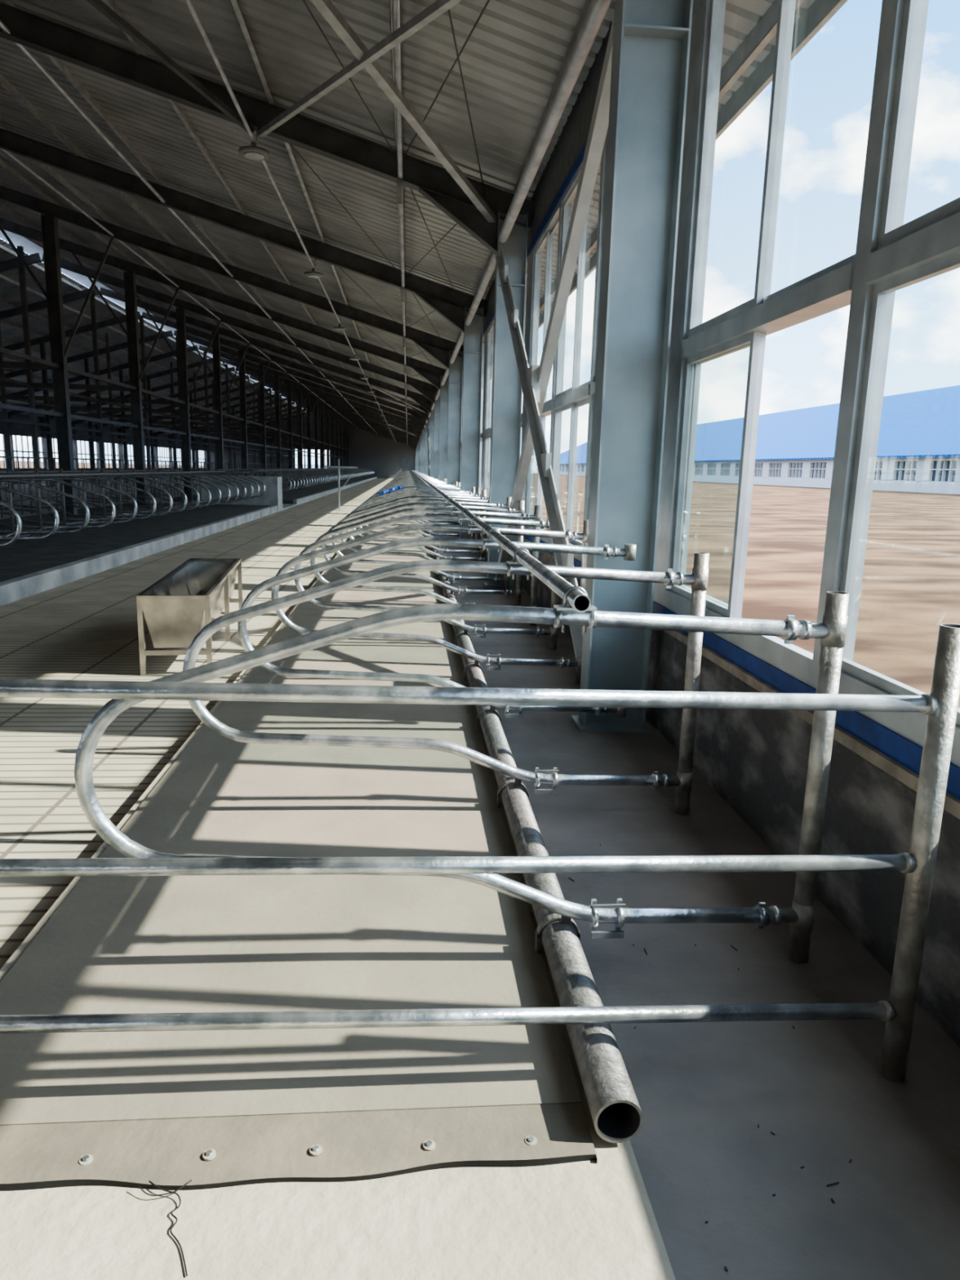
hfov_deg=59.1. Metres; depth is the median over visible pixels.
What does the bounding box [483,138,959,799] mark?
trim
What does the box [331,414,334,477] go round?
column
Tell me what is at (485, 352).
trim
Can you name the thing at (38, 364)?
steel frame
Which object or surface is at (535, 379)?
brace
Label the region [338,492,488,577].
divider
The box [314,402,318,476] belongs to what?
column
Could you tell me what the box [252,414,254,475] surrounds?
column
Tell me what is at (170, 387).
column
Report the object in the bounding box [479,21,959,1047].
wall
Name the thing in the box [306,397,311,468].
column
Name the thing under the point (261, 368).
column
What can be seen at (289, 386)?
column
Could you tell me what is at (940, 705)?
railing
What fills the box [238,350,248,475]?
column
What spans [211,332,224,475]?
column
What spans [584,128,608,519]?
window
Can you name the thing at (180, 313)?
column
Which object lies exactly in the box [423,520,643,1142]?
pipe
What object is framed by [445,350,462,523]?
steel column
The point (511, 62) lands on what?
roof purlins
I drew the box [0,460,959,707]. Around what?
ground
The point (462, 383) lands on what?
window
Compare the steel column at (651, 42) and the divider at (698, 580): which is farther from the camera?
the steel column at (651, 42)
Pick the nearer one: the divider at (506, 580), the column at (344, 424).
the divider at (506, 580)
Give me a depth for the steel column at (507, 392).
10.69 m
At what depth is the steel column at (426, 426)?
52.99 m
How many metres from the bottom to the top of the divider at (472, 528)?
1.184 m
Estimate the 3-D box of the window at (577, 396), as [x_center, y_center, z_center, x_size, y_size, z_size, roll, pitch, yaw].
[0.899,-2.540,7.890,0.130,3.430,1.930,0,11,-5]
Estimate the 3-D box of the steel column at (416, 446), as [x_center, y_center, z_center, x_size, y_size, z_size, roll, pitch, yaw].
[-7.891,-22.663,107.617,0.440,4.550,0.280,0,11,-5]
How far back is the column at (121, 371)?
57.17 m
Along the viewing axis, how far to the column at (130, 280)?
27.62 m
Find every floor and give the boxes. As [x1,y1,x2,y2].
[0,478,393,969]
[0,506,959,1279]
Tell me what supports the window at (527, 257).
in the wall at (756, 760)
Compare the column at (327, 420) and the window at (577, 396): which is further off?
the column at (327, 420)
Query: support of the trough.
on the floor at (86, 628)
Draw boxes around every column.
[40,213,77,515]
[40,342,55,486]
[84,357,96,482]
[119,369,128,482]
[123,271,147,504]
[146,379,155,479]
[169,386,175,479]
[175,306,191,499]
[189,393,195,478]
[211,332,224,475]
[232,408,235,468]
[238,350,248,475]
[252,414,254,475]
[257,364,266,476]
[268,420,271,468]
[274,375,280,476]
[287,383,293,484]
[297,391,302,480]
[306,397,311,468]
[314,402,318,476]
[320,407,324,468]
[326,411,329,476]
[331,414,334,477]
[335,417,338,475]
[339,420,342,466]
[342,422,345,466]
[346,424,348,475]
[416,445,417,471]
[417,440,418,471]
[419,436,421,472]
[420,434,422,472]
[422,424,425,474]
[422,428,423,473]
[424,418,427,475]
[426,411,430,475]
[429,403,434,476]
[433,391,439,478]
[438,375,448,480]
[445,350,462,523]
[459,306,483,539]
[484,210,528,587]
[570,0,693,732]
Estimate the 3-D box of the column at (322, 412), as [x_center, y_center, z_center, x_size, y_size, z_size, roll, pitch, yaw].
[-16.414,-20.441,88.298,0.300,7.386,0.250,0,11,-5]
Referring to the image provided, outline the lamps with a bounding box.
[184,0,396,443]
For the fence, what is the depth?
35.70 m
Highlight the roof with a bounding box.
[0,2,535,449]
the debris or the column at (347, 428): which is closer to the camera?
the debris
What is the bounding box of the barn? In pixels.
[536,385,959,494]
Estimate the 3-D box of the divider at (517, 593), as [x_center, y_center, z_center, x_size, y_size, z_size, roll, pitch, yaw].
[-0.624,-0.974,9.359,2.212,1.184,0.100,0,11,-5]
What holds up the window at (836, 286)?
in the wall at (756, 760)
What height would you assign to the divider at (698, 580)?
1.184 m
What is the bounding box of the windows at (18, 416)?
[0,411,208,478]
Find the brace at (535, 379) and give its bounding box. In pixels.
[418,16,613,658]
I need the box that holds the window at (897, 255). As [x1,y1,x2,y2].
[826,0,959,767]
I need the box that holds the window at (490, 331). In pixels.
[482,315,494,497]
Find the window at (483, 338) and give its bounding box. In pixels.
[479,333,484,495]
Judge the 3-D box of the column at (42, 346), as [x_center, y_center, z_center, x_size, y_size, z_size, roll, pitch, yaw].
[-22.975,-11.902,45.035,0.200,7.386,0.200,0,11,-5]
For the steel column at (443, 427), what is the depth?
28.80 m
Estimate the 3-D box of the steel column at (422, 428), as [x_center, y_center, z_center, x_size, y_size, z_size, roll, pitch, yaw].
[-4.291,-14.036,65.235,0.440,4.550,0.280,0,11,-5]
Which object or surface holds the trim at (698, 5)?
attached to the wall at (756, 760)
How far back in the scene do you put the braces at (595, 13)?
8.26 m
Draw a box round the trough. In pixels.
[136,558,242,675]
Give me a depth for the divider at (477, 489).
15.01 m
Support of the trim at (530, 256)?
attached to the wall at (756, 760)
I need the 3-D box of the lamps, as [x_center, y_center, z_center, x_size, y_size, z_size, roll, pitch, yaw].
[-6.688,-15.569,58.181,0.340,0.385,137.070,0,11,-5]
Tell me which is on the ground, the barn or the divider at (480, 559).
the barn
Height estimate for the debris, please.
0.003 m
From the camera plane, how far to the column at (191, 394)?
75.34 m
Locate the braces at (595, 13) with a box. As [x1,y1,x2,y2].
[0,0,611,444]
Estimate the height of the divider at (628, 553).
1.184 m
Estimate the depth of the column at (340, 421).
112.38 m
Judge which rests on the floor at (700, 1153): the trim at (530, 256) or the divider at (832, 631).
the divider at (832, 631)
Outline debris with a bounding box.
[568,844,852,1271]
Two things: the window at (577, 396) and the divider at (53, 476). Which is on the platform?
the divider at (53, 476)
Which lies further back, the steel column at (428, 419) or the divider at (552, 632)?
the steel column at (428, 419)
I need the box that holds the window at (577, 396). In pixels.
[546,152,602,561]
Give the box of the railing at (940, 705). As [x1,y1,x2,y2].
[0,623,959,1082]
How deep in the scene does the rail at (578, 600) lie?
3.05 m
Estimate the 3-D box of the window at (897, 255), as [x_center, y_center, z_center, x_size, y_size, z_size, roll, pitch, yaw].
[1.413,-1.307,1.835,0.130,3.430,1.930,0,11,-5]
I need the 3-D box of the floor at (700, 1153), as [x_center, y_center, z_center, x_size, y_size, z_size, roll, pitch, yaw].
[-4.930,-10.398,59.624,2.700,0.400,136.600,0,11,-5]
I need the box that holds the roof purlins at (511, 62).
[0,0,848,438]
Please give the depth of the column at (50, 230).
21.57 m
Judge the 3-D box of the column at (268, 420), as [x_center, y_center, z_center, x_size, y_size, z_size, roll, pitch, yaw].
[-29.147,-26.690,117.689,0.200,7.386,0.200,0,11,-5]
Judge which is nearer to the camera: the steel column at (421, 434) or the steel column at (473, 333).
the steel column at (473, 333)
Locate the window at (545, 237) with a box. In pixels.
[523,200,560,542]
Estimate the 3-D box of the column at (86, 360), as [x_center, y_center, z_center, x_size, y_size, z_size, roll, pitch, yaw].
[-23.489,-13.134,51.090,0.200,7.386,0.200,0,11,-5]
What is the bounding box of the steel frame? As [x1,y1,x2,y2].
[0,224,357,505]
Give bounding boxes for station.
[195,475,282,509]
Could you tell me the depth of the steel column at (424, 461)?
59.10 m
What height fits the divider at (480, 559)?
1.184 m
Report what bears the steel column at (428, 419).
on the floor at (700, 1153)
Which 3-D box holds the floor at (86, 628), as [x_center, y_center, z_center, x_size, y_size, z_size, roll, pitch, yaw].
[-7.955,-10.350,59.376,3.370,0.250,136.600,0,11,-5]
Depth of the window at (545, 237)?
10.04 m
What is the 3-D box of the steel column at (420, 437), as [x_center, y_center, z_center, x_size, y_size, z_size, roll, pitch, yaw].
[-5.320,-16.501,77.344,0.440,4.550,0.280,0,11,-5]
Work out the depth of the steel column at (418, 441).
89.35 m
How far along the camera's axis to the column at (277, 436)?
57.86 m
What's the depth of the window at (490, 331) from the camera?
16.55 m
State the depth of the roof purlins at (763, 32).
14.87 m
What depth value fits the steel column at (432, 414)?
40.90 m
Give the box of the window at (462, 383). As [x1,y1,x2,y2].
[460,382,462,474]
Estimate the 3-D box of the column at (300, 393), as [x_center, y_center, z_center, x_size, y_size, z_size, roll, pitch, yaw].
[-14.871,-16.744,70.134,0.300,7.386,0.250,0,11,-5]
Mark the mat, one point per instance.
(211, 1108)
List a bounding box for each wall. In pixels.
[204,411,415,478]
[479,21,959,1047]
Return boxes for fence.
[0,456,330,517]
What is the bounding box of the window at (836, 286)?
[662,0,889,688]
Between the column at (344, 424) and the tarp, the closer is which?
the tarp
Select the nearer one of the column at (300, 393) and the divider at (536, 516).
the divider at (536, 516)
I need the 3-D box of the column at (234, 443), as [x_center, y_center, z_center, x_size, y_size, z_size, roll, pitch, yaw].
[-27.090,-21.760,93.471,0.200,7.386,0.200,0,11,-5]
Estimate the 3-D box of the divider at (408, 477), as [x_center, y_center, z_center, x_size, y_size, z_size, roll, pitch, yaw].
[-5.818,-13.408,70.471,2.209,1.175,106.532,0,11,-5]
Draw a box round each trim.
[480,330,486,495]
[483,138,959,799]
[521,248,533,500]
[653,0,703,605]
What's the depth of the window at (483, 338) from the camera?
17.98 m
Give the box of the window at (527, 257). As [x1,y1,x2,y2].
[517,257,528,527]
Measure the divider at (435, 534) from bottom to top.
1.184 m
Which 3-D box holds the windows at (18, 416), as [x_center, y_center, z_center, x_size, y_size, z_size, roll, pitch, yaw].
[-34.304,-13.045,56.564,0.600,5.300,136.650,0,11,-5]
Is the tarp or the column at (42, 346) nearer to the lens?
the tarp
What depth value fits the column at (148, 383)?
63.16 m
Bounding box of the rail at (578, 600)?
[411,470,591,612]
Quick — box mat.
[0,507,597,1191]
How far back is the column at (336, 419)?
106.35 m
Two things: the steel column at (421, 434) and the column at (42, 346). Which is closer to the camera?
the column at (42, 346)
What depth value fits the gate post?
32.09 m
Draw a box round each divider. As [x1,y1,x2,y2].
[0,467,374,546]
[74,586,848,964]
[182,547,709,814]
[237,528,636,728]
[271,515,588,684]
[293,508,562,650]
[310,502,541,625]
[321,497,524,606]
[331,494,511,590]
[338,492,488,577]
[346,489,489,561]
[351,488,486,561]
[357,486,479,554]
[360,484,475,548]
[365,484,460,537]
[369,470,460,532]
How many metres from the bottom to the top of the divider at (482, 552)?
1.184 m
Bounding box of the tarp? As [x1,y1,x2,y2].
[378,485,403,494]
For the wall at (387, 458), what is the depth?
124.91 m
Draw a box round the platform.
[0,474,377,605]
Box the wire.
[137,1179,191,1276]
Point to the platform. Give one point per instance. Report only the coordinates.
(28, 567)
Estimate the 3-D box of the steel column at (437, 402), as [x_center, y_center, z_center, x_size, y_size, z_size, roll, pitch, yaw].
[-1.719,-7.875,34.963,0.440,4.550,0.280,0,11,-5]
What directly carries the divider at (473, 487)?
on the floor at (700, 1153)
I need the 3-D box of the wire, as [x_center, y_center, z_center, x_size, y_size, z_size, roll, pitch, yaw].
[-0.599,1.159,1.708,0.093,0.019,0.251,-9,15,-41]
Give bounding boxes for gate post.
[325,458,357,510]
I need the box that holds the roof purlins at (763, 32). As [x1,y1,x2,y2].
[0,0,804,439]

